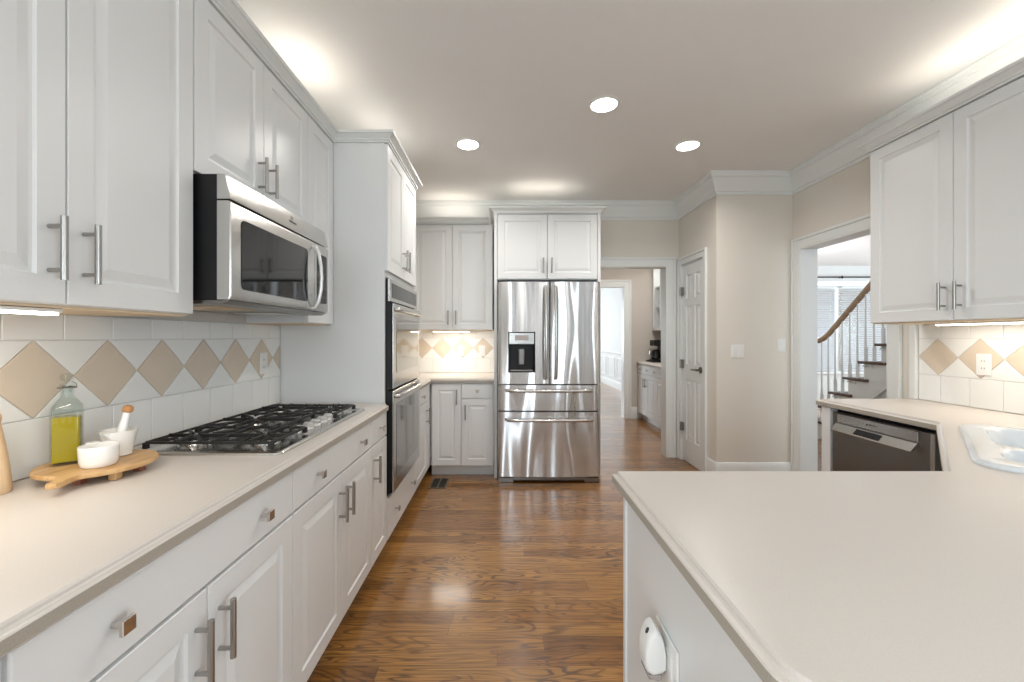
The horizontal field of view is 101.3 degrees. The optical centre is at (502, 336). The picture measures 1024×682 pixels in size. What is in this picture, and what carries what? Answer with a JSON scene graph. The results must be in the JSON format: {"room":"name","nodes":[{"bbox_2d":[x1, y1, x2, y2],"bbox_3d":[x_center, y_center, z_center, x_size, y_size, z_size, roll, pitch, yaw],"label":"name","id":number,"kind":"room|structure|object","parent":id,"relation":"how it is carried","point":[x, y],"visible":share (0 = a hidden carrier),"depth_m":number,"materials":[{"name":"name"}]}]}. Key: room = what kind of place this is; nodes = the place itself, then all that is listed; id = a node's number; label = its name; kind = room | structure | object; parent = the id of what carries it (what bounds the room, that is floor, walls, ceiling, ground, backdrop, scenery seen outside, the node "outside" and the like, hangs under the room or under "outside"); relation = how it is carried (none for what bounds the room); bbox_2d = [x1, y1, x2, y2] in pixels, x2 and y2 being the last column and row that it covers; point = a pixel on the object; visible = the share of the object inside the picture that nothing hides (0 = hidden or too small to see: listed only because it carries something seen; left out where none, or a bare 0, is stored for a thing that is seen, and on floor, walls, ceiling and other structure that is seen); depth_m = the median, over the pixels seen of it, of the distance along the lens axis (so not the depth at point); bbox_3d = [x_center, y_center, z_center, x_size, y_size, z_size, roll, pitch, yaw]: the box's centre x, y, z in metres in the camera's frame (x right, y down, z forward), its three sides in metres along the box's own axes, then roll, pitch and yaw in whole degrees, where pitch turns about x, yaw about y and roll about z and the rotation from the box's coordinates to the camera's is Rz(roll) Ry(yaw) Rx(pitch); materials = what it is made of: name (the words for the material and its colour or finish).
{"room":"kitchen","nodes":[
{"label":"kitchen","id":0,"kind":"room"},
{"bbox_2d":[16,311,279,480],"bbox_3d":[-1.373,-0.071,0.670,0.125,2.743,7.990,0,0,0],"label":"wall","id":1,"kind":"structure","parent":0,"point":[196,316],"depth_m":1.85,"materials":[{"name":"beige paint"}]},
{"bbox_2d":[0,0,192,315],"bbox_3d":[-1.128,-0.601,0.958,0.358,1.070,0.772,0,0,0],"label":"upper cabinet","id":2,"kind":"object","parent":1,"relation":"attached to","point":[96,96],"visible":1,"depth_m":1.03,"materials":[{"name":"white paint"}]},
{"bbox_2d":[0,305,62,314],"bbox_3d":[-1.045,-0.058,0.780,0.040,0.014,0.400,0,0,0],"label":"light","id":3,"kind":"object","parent":2,"relation":"attached to","point":[3,309],"visible":1,"depth_m":0.91,"materials":[{"name":"white plastic"}]},
{"bbox_2d":[0,310,58,314],"bbox_3d":[-1.045,-0.053,0.780,0.032,0.006,0.388,0,0,0],"label":"diffuser","id":4,"kind":"object","parent":3,"relation":"attached to","point":[33,312],"depth_m":0.92,"materials":[{"name":"white plastic"}]},
{"bbox_2d":[0,313,279,480],"bbox_3d":[-1.305,0.158,1.126,0.008,0.452,2.652,0,0,0],"label":"tile backsplash","id":5,"kind":"structure","parent":1,"relation":"attached to","point":[176,375],"depth_m":1.44,"materials":[{"name":"white tile"}]},
{"bbox_2d":[259,352,267,373],"bbox_3d":[-1.296,0.142,2.275,0.008,0.115,0.072,0,0,0],"label":"wall outlet","id":6,"kind":"object","parent":5,"relation":"attached to","point":[263,357],"visible":1,"depth_m":2.27,"materials":[{"name":"white plastic"}]},
{"bbox_2d":[193,0,307,221],"bbox_3d":[-1.128,-0.832,1.740,0.358,0.608,0.783,0,0,0],"label":"upper cabinet","id":7,"kind":"object","parent":1,"relation":"attached to","point":[248,128],"visible":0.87,"depth_m":1.61,"materials":[{"name":"white paint"}]},
{"bbox_2d":[193,174,327,315],"bbox_3d":[-1.067,-0.317,1.740,0.467,0.426,0.757,0,0,0],"label":"microwave","id":8,"kind":"object","parent":7,"relation":"attached to","point":[253,256],"visible":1,"depth_m":1.50,"materials":[{"name":"silver metal"}]},
{"bbox_2d":[246,115,332,325],"bbox_3d":[-1.149,-0.601,2.292,0.317,1.070,0.315,0,0,0],"label":"upper cabinet","id":9,"kind":"object","parent":1,"relation":"attached to","point":[320,147],"visible":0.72,"depth_m":2.27,"materials":[{"name":"white paint"}]},
{"bbox_2d":[307,382,821,681],"bbox_3d":[3.900,1.330,5.050,11.000,0.060,17.100,0,0,0],"label":"floor","id":10,"kind":"structure","parent":0,"point":[480,577],"depth_m":2.22,"materials":[{"name":"brown wood"}]},
{"bbox_2d":[1,472,291,681],"bbox_3d":[-0.970,0.864,0.965,0.665,0.872,0.779,0,0,0],"label":"base cabinet","id":11,"kind":"object","parent":10,"relation":"on","point":[216,606],"visible":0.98,"depth_m":0.92,"materials":[{"name":"white paint"}]},
{"bbox_2d":[290,422,370,681],"bbox_3d":[-0.970,0.864,1.760,0.665,0.872,0.805,0,0,0],"label":"base cabinet","id":12,"kind":"object","parent":10,"relation":"on","point":[331,513],"visible":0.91,"depth_m":1.62,"materials":[{"name":"white paint"}]},
{"bbox_2d":[280,143,415,539],"bbox_3d":[-0.969,0.082,2.855,0.671,2.436,0.798,0,0,0],"label":"tall cabinet","id":13,"kind":"object","parent":10,"relation":"on","point":[342,361],"visible":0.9,"depth_m":2.46,"materials":[{"name":"white paint"}]},
{"bbox_2d":[208,0,422,189],"bbox_3d":[-0.940,-1.165,1.935,0.621,0.055,2.727,0,0,0],"label":"crown molding","id":14,"kind":"structure","parent":13,"relation":"on","point":[231,11],"depth_m":1.98,"materials":[{"name":"white paint"}]},
{"bbox_2d":[385,278,421,495],"bbox_3d":[-0.926,0.297,2.855,0.654,1.285,0.766,0,0,0],"label":"wall oven","id":15,"kind":"object","parent":13,"relation":"in","point":[402,317],"visible":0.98,"depth_m":2.65,"materials":[{"name":"silver metal"}]},
{"bbox_2d":[369,412,386,567],"bbox_3d":[-0.970,0.864,2.308,0.665,0.872,0.283,0,0,0],"label":"base cabinet","id":16,"kind":"object","parent":10,"relation":"on","point":[378,447],"visible":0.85,"depth_m":2.29,"materials":[{"name":"white paint"}]},
{"bbox_2d":[416,384,430,488],"bbox_3d":[-0.970,0.864,3.578,0.665,0.872,0.632,0,0,0],"label":"base cabinet","id":17,"kind":"object","parent":10,"relation":"on","point":[423,462],"visible":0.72,"depth_m":3.63,"materials":[{"name":"white paint"}]},
{"bbox_2d":[415,373,493,389],"bbox_3d":[-0.697,0.406,3.897,1.223,0.039,1.281,0,0,0],"label":"countertop","id":18,"kind":"structure","parent":17,"relation":"on","point":[426,379],"depth_m":3.91,"materials":[{"name":"beige stone"}]},
{"bbox_2d":[428,478,449,488],"bbox_3d":[-0.565,1.296,3.730,0.150,0.006,0.260,0,0,0],"label":"floor vent","id":19,"kind":"object","parent":10,"relation":"in","point":[437,483],"visible":1,"depth_m":3.71,"materials":[{"name":"brown metal"}]},
{"bbox_2d":[430,383,493,473],"bbox_3d":[-0.381,0.864,4.188,0.590,0.872,0.665,0,0,0],"label":"base cabinet","id":20,"kind":"object","parent":10,"relation":"on","point":[462,414],"visible":0.97,"depth_m":3.90,"materials":[{"name":"white paint"}]},
{"bbox_2d":[494,214,600,477],"bbox_3d":[0.409,0.082,4.180,0.982,2.436,0.702,0,0,0],"label":"tall cabinet","id":21,"kind":"object","parent":10,"relation":"on","point":[527,247],"visible":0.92,"depth_m":3.87,"materials":[{"name":"white paint"}]},
{"bbox_2d":[416,206,606,227],"bbox_3d":[0.017,-1.165,4.162,1.857,0.055,0.675,0,0,0],"label":"crown molding","id":22,"kind":"structure","parent":21,"relation":"on","point":[493,209],"depth_m":3.87,"materials":[{"name":"white paint"}]},
{"bbox_2d":[498,281,599,481],"bbox_3d":[0.410,0.400,4.077,0.912,1.800,0.866,0,0,0],"label":"refrigerator","id":23,"kind":"object","parent":10,"relation":"on","point":[549,331],"visible":1,"depth_m":3.72,"materials":[{"name":"silver metal"}]},
{"bbox_2d":[638,364,660,428],"bbox_3d":[2.400,0.864,5.918,0.590,0.872,1.535,0,0,0],"label":"base cabinet","id":24,"kind":"object","parent":10,"relation":"on","point":[649,378],"visible":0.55,"depth_m":6.15,"materials":[{"name":"white paint"}]},
{"bbox_2d":[636,361,660,367],"bbox_3d":[2.413,0.406,5.918,0.570,0.039,1.555,0,0,0],"label":"countertop","id":25,"kind":"structure","parent":24,"relation":"on","point":[657,365],"depth_m":6.13,"materials":[{"name":"beige stone"}]},
{"bbox_3d":[2.400,0.375,6.490,0.288,0.022,0.350,0,0,0],"label":"serving tray","id":26,"kind":"object","parent":25,"relation":"on","visible":0},
{"bbox_2d":[649,340,660,360],"bbox_3d":[2.384,0.212,6.490,0.253,0.330,0.200,0,0,0],"label":"coffee maker","id":27,"kind":"object","parent":26,"relation":"on","point":[655,355],"visible":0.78,"depth_m":6.44,"materials":[{"name":"black plastic"}]},
{"bbox_2d":[623,497,761,681],"bbox_3d":[0.826,0.864,0.869,0.966,0.873,0.738,0,0,0],"label":"base cabinet","id":28,"kind":"object","parent":10,"relation":"on","point":[653,585],"visible":0.24,"depth_m":0.89,"materials":[{"name":"white paint"}]},
{"bbox_2d":[638,617,665,680],"bbox_3d":[0.316,0.663,0.892,0.046,0.115,0.056,0,0,0],"label":"air freshener","id":29,"kind":"object","parent":28,"relation":"attached to","point":[651,647],"visible":1,"depth_m":0.87,"materials":[{"name":"white plastic"}]},
{"bbox_2d":[655,615,678,681],"bbox_3d":[0.344,0.682,0.888,0.008,0.115,0.118,0,0,0],"label":"wall outlet","id":30,"kind":"object","parent":28,"relation":"attached to","point":[671,674],"visible":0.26,"depth_m":0.86,"materials":[{"name":"white plastic"}]},
{"bbox_2d":[612,399,1023,681],"bbox_3d":[1.448,0.406,1.542,2.260,0.039,2.213,0,0,0],"label":"countertop","id":31,"kind":"structure","parent":28,"relation":"on","point":[812,576],"depth_m":0.74,"materials":[{"name":"beige stone"}]},
{"bbox_2d":[959,424,1023,473],"bbox_3d":[1.895,0.473,1.347,0.560,0.205,0.840,0,0,45],"label":"sink","id":32,"kind":"object","parent":31,"relation":"in","point":[995,447],"visible":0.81,"depth_m":1.44,"materials":[{"name":"white ceramic"}]},
{"bbox_2d":[822,406,837,470],"bbox_3d":[2.279,0.864,2.583,0.587,0.872,0.070,0,0,0],"label":"end panel","id":33,"kind":"object","parent":10,"relation":"on","point":[827,412],"visible":0.18,"depth_m":2.57,"materials":[{"name":"white paint"}]},
{"bbox_2d":[818,343,886,438],"bbox_3d":[4.527,0.285,4.480,1.045,2.030,2.260,0,0,0],"label":"staircase","id":34,"kind":"structure","parent":10,"relation":"on","point":[873,385],"depth_m":4.63,"materials":[{"name":"paint"}]},
{"bbox_2d":[818,281,885,398],"bbox_3d":[4.040,-0.263,4.646,0.058,3.123,2.835,0,0,0],"label":"stair railing","id":35,"kind":"object","parent":34,"relation":"on","point":[864,292],"visible":0.39,"depth_m":4.89,"materials":[{"name":"white paint"}]},
{"bbox_2d":[831,409,941,470],"bbox_3d":[2.249,0.866,2.236,0.605,0.868,0.613,0,0,0],"label":"dishwasher","id":36,"kind":"object","parent":10,"relation":"on","point":[861,442],"visible":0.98,"depth_m":2.21,"materials":[{"name":"grey metal"}]},
{"bbox_2d":[838,409,936,432],"bbox_3d":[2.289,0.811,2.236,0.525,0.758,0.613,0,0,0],"label":"control panel","id":37,"kind":"object","parent":36,"relation":"in","point":[842,411],"depth_m":2.20,"materials":[{"name":"plastic"}]},
{"bbox_3d":[-0.970,0.864,0.190,0.665,0.872,0.761,0,0,0],"label":"base cabinet","id":38,"kind":"object","parent":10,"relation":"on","visible":0},
{"bbox_2d":[0,403,388,657],"bbox_3d":[-0.986,0.406,1.127,0.645,0.039,2.653,0,0,0],"label":"countertop","id":39,"kind":"structure","parent":38,"relation":"on","point":[62,548],"depth_m":0.90,"materials":[{"name":"beige stone"}]},
{"bbox_2d":[0,413,12,494],"bbox_3d":[-1.260,0.282,1.030,0.076,0.206,0.076,0,0,0],"label":"pepper mill","id":40,"kind":"object","parent":39,"relation":"on","point":[6,482],"visible":1,"depth_m":1.04,"materials":[{"name":"brown wood"}]},
{"bbox_2d":[29,449,158,489],"bbox_3d":[-1.145,0.368,1.171,0.262,0.035,0.292,0,0,19],"label":"serving board","id":41,"kind":"object","parent":39,"relation":"on","point":[62,474],"visible":0.84,"depth_m":1.11,"materials":[{"name":"brown wood"}]},
{"bbox_2d":[49,379,83,463],"bbox_3d":[-1.212,0.225,1.168,0.062,0.250,0.062,0,0,-38],"label":"oil bottle","id":42,"kind":"object","parent":41,"relation":"on","point":[67,431],"visible":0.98,"depth_m":1.15,"materials":[{"name":"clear glass"}]},
{"bbox_2d":[77,441,119,468],"bbox_3d":[-1.109,0.322,1.150,0.103,0.057,0.086,0,0,30],"label":"bowl","id":43,"kind":"object","parent":41,"relation":"on","point":[94,454],"visible":1,"depth_m":1.12,"materials":[{"name":"white ceramic"}]},
{"bbox_2d":[98,427,137,456],"bbox_3d":[-1.140,0.312,1.246,0.087,0.075,0.087,0,0,45],"label":"mortar","id":44,"kind":"object","parent":41,"relation":"on","point":[127,439],"visible":0.7,"depth_m":1.23,"materials":[{"name":"white ceramic"}]},
{"bbox_2d":[116,405,133,431],"bbox_3d":[-1.130,0.259,1.253,0.028,0.110,0.045,0,0,41],"label":"pestle","id":45,"kind":"object","parent":44,"relation":"in","point":[127,409],"visible":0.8,"depth_m":1.25,"materials":[{"name":"white ceramic"}]},
{"bbox_2d":[137,404,364,454],"bbox_3d":[-0.981,0.365,1.795,0.514,0.040,0.854,0,0,0],"label":"gas cooktop","id":46,"kind":"object","parent":39,"relation":"in","point":[272,429],"visible":0.99,"depth_m":1.59,"materials":[{"name":"silver metal"}]},
{"bbox_2d":[489,220,678,456],"bbox_3d":[0.357,-0.071,4.603,3.335,2.743,0.125,0,0,0],"label":"wall","id":47,"kind":"structure","parent":0,"point":[619,238],"depth_m":4.54,"materials":[{"name":"beige paint"}]},
{"bbox_2d":[414,224,492,330],"bbox_3d":[-0.508,-0.601,4.354,0.808,1.070,0.358,0,0,0],"label":"upper cabinet","id":48,"kind":"object","parent":47,"relation":"attached to","point":[454,287],"visible":0.91,"depth_m":4.22,"materials":[{"name":"white paint"}]},
{"bbox_2d":[433,331,469,331],"bbox_3d":[-0.530,-0.058,4.300,0.380,0.014,0.040,0,0,0],"label":"light","id":49,"kind":"object","parent":48,"relation":"attached to","point":[433,331],"visible":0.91,"depth_m":4.29,"materials":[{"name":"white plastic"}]},
{"bbox_2d":[420,331,493,372],"bbox_3d":[-0.693,0.158,4.535,1.210,0.452,0.008,0,0,0],"label":"tile backsplash","id":50,"kind":"structure","parent":47,"relation":"attached to","point":[438,350],"depth_m":4.53,"materials":[{"name":"white tile"}]},
{"bbox_2d":[457,345,463,355],"bbox_3d":[-0.455,0.147,4.526,0.072,0.115,0.008,0,0,0],"label":"wall outlet","id":51,"kind":"object","parent":50,"relation":"attached to","point":[460,348],"visible":1,"depth_m":4.52,"materials":[{"name":"white plastic"}]},
{"bbox_2d":[479,345,484,355],"bbox_3d":[-0.225,0.147,4.526,0.072,0.115,0.008,0,0,0],"label":"wall switch","id":52,"kind":"object","parent":50,"relation":"attached to","point":[481,347],"visible":1,"depth_m":4.52,"materials":[{"name":"white plastic"}]},
{"bbox_2d":[601,257,675,457],"bbox_3d":[1.375,0.220,4.596,0.970,2.160,0.163,0,0,0],"label":"trim","id":53,"kind":"structure","parent":47,"relation":"attached to","point":[667,265],"depth_m":4.52,"materials":[{"name":"white paint"}]},
{"bbox_2d":[601,288,620,382],"bbox_3d":[2.913,-0.071,10.062,0.125,2.743,6.475,0,0,0],"label":"wall","id":54,"kind":"structure","parent":0,"point":[610,297],"depth_m":11.03,"materials":[{"name":"paint"}]},
{"bbox_2d":[601,350,620,390],"bbox_3d":[2.836,0.843,10.072,0.027,0.915,6.435,0,0,0],"label":"trim","id":55,"kind":"structure","parent":54,"relation":"attached to","point":[610,382],"depth_m":10.87,"materials":[{"name":"white paint"}]},
{"bbox_2d":[236,0,1023,265],"bbox_3d":[3.900,-1.483,5.050,11.000,0.080,17.100,0,0,0],"label":"ceiling","id":56,"kind":"structure","parent":0,"point":[761,84],"depth_m":2.34,"materials":[{"name":"paint"}]},
{"bbox_2d":[455,139,480,150],"bbox_3d":[-0.262,-1.440,3.150,0.196,0.006,0.196,0,0,0],"label":"recessed light","id":57,"kind":"object","parent":56,"relation":"in","point":[463,144],"visible":1,"depth_m":3.14,"materials":[{"name":"white plastic"}]},
{"bbox_2d":[588,96,619,113],"bbox_3d":[0.628,-1.440,2.610,0.196,0.006,0.196,0,0,0],"label":"recessed light","id":58,"kind":"object","parent":56,"relation":"in","point":[604,104],"visible":1,"depth_m":2.60,"materials":[{"name":"white glass"}]},
{"bbox_2d":[674,140,701,151],"bbox_3d":[1.394,-1.440,3.170,0.196,0.006,0.196,0,0,0],"label":"recessed light","id":59,"kind":"object","parent":56,"relation":"in","point":[689,145],"visible":1,"depth_m":3.16,"materials":[{"name":"white glass"}]},
{"bbox_2d":[601,269,660,417],"bbox_3d":[0.752,-0.071,6.763,4.105,2.743,0.125,0,0,0],"label":"wall","id":60,"kind":"structure","parent":0,"point":[642,333],"depth_m":6.70,"materials":[{"name":"beige paint"}]},
{"bbox_2d":[601,280,630,418],"bbox_3d":[1.495,0.195,6.755,1.090,2.210,0.163,0,0,0],"label":"trim","id":61,"kind":"structure","parent":60,"relation":"attached to","point":[625,285],"depth_m":6.68,"materials":[{"name":"white paint"}]},
{"bbox_2d":[631,407,636,418],"bbox_3d":[2.088,1.208,6.691,0.093,0.185,0.015,0,0,0],"label":"baseboard","id":62,"kind":"structure","parent":60,"relation":"attached to","point":[633,409],"depth_m":6.68,"materials":[{"name":"white paint"}]},
{"bbox_2d":[679,195,730,461],"bbox_3d":[1.962,-0.071,4.138,0.125,2.743,0.803,0,0,0],"label":"wall","id":63,"kind":"structure","parent":0,"point":[708,225],"depth_m":3.74,"materials":[{"name":"beige paint"}]},
{"bbox_2d":[680,259,701,470],"bbox_3d":[1.893,0.271,4.221,0.091,2.042,0.471,0,0,0],"label":"door","id":64,"kind":"structure","parent":63,"relation":"in","point":[691,291],"depth_m":4.22,"materials":[{"name":"white paint"}]},
{"bbox_2d":[677,247,707,470],"bbox_3d":[1.950,0.232,4.215,0.151,2.137,0.634,0,0,0],"label":"trim","id":65,"kind":"structure","parent":63,"relation":"attached to","point":[702,253],"depth_m":3.97,"materials":[{"name":"white paint"}]},
{"bbox_2d":[416,34,1023,219],"bbox_3d":[0.635,-1.353,0.670,3.888,0.178,7.738,0,0,0],"label":"trim","id":66,"kind":"structure","parent":63,"relation":"attached to","point":[843,154],"depth_m":3.67,"materials":[{"name":"white paint"}]},
{"bbox_2d":[731,195,792,461],"bbox_3d":[2.365,-0.071,3.800,0.680,2.743,0.125,0,0,0],"label":"wall","id":67,"kind":"structure","parent":0,"point":[761,225],"depth_m":3.74,"materials":[{"name":"beige paint"}]},
{"bbox_2d":[731,345,743,357],"bbox_3d":[2.085,0.128,3.732,0.118,0.115,0.008,0,0,0],"label":"light switch","id":68,"kind":"object","parent":67,"relation":"attached to","point":[737,351],"visible":1,"depth_m":3.73,"materials":[{"name":"white plastic"}]},
{"bbox_2d":[706,457,790,470],"bbox_3d":[2.232,1.208,3.808,0.695,0.185,0.174,0,0,0],"label":"baseboard","id":69,"kind":"structure","parent":67,"relation":"attached to","point":[711,465],"depth_m":3.72,"materials":[{"name":"white paint"}]},
{"bbox_2d":[777,339,785,351],"bbox_3d":[2.475,0.072,3.732,0.072,0.115,0.008,0,0,0],"label":"light switch","id":70,"kind":"object","parent":67,"relation":"attached to","point":[781,343],"visible":1,"depth_m":3.73,"materials":[{"name":"white plastic"}]},
{"bbox_2d":[818,266,869,399],"bbox_3d":[5.952,-0.071,8.562,6.495,2.743,0.125,0,0,0],"label":"wall","id":71,"kind":"structure","parent":0,"point":[822,270],"depth_m":8.50,"materials":[{"name":"paint"}]},
{"bbox_2d":[818,276,869,278],"bbox_3d":[6.900,-1.198,8.446,2.452,0.056,0.104,0,0,0],"label":"curtain rod","id":72,"kind":"object","parent":71,"relation":"attached to","point":[842,277],"visible":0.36,"depth_m":8.41,"materials":[{"name":"black plastic"}]},
{"bbox_2d":[818,281,886,373],"bbox_3d":[6.900,-0.195,8.515,2.160,1.870,0.130,0,0,0],"label":"window","id":73,"kind":"structure","parent":71,"relation":"in","point":[838,284],"depth_m":8.51,"materials":[{"name":"white paint"}]},
{"bbox_2d":[818,286,835,370],"bbox_3d":[6.360,-0.170,8.470,0.690,1.700,0.052,0,0,0],"label":"window blind","id":74,"kind":"object","parent":73,"relation":"attached to","point":[821,322],"visible":0.34,"depth_m":8.47,"materials":[{"name":"white plastic"}]},
{"bbox_2d":[840,286,886,370],"bbox_3d":[7.300,-0.170,8.470,0.970,1.700,0.052,0,0,0],"label":"window blind","id":75,"kind":"object","parent":73,"relation":"attached to","point":[842,288],"visible":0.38,"depth_m":8.47,"materials":[{"name":"white plastic"}]},
{"bbox_2d":[793,157,1021,414],"bbox_3d":[2.643,-0.071,0.206,0.125,2.743,7.062,0,0,0],"label":"wall","id":76,"kind":"structure","parent":0,"point":[844,196],"depth_m":3.22,"materials":[{"name":"beige paint"}]},
{"bbox_2d":[791,214,901,470],"bbox_3d":[2.635,0.220,3.220,0.163,2.160,1.020,0,0,0],"label":"trim","id":77,"kind":"structure","parent":76,"relation":"attached to","point":[804,249],"depth_m":3.63,"materials":[{"name":"white paint"}]},
{"bbox_2d":[909,325,918,398],"bbox_3d":[2.565,0.156,2.623,0.026,0.456,0.041,0,0,0],"label":"trim","id":78,"kind":"structure","parent":76,"relation":"attached to","point":[913,329],"depth_m":2.60,"materials":[{"name":"white paint"}]},
{"bbox_2d":[870,77,1023,323],"bbox_3d":[2.396,-0.607,2.108,0.358,1.058,0.953,0,0,0],"label":"upper cabinet","id":79,"kind":"object","parent":76,"relation":"attached to","point":[947,195],"visible":1,"depth_m":2.10,"materials":[{"name":"white paint"}]},
{"bbox_2d":[857,57,1023,152],"bbox_3d":[2.372,-1.165,1.665,0.317,0.055,1.930,0,0,0],"label":"crown molding","id":80,"kind":"structure","parent":79,"relation":"on","point":[1014,71],"depth_m":2.10,"materials":[{"name":"white paint"}]},
{"bbox_2d":[934,320,1023,325],"bbox_3d":[2.420,-0.070,1.660,0.040,0.014,1.360,0,0,0],"label":"light","id":81,"kind":"object","parent":79,"relation":"attached to","point":[1021,321],"visible":1,"depth_m":2.11,"materials":[{"name":"white plastic"}]},
{"bbox_2d":[936,322,1023,325],"bbox_3d":[2.420,-0.065,1.660,0.032,0.006,1.348,0,0,0],"label":"diffuser","id":82,"kind":"object","parent":81,"relation":"attached to","point":[959,323],"depth_m":2.13,"materials":[{"name":"white plastic"}]},
{"bbox_2d":[919,324,1023,414],"bbox_3d":[2.575,0.152,1.519,0.008,0.464,2.158,0,0,0],"label":"tile backsplash","id":83,"kind":"structure","parent":76,"relation":"attached to","point":[947,354],"depth_m":2.31,"materials":[{"name":"white tile"}]},
{"bbox_2d":[976,354,991,375],"bbox_3d":[2.566,0.147,2.243,0.008,0.115,0.072,0,0,0],"label":"wall outlet","id":84,"kind":"object","parent":83,"relation":"attached to","point":[983,361],"visible":1,"depth_m":2.24,"materials":[{"name":"white plastic"}]},
{"bbox_2d":[979,358,986,363],"bbox_3d":[2.563,0.128,2.243,0.002,0.033,0.033,0,0,0],"label":"receptacle","id":85,"kind":"object","parent":84,"relation":"attached to","point":[981,360],"depth_m":2.24,"materials":[{"name":"grey plastic"}]},
{"bbox_2d":[979,365,986,370],"bbox_3d":[2.563,0.167,2.243,0.002,0.033,0.033,0,0,0],"label":"receptacle","id":86,"kind":"object","parent":84,"relation":"attached to","point":[981,367],"depth_m":2.24,"materials":[{"name":"grey plastic"}]},
{"bbox_3d":[2.752,-0.071,5.281,0.105,2.743,2.838,0,0,0],"label":"wall","id":87,"kind":"structure","parent":0,"visible":0},
{"bbox_2d":[652,269,660,330],"bbox_3d":[2.536,-0.615,6.135,0.322,1.030,1.100,0,0,0],"label":"upper cabinet","id":88,"kind":"object","parent":87,"relation":"attached to","point":[656,273],"visible":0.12,"depth_m":6.67,"materials":[{"name":"white paint"}]},
{"label":"outside","id":89,"kind":"structure","parent":0,"visible":0},
{"bbox_2d":[818,290,881,367],"bbox_3d":[8.750,-1.700,14.150,8.500,6.000,0.300,0,0,0],"label":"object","id":90,"kind":"structure","parent":89,"point":[840,291],"depth_m":14.00,"materials":[{"name":"white wood"}]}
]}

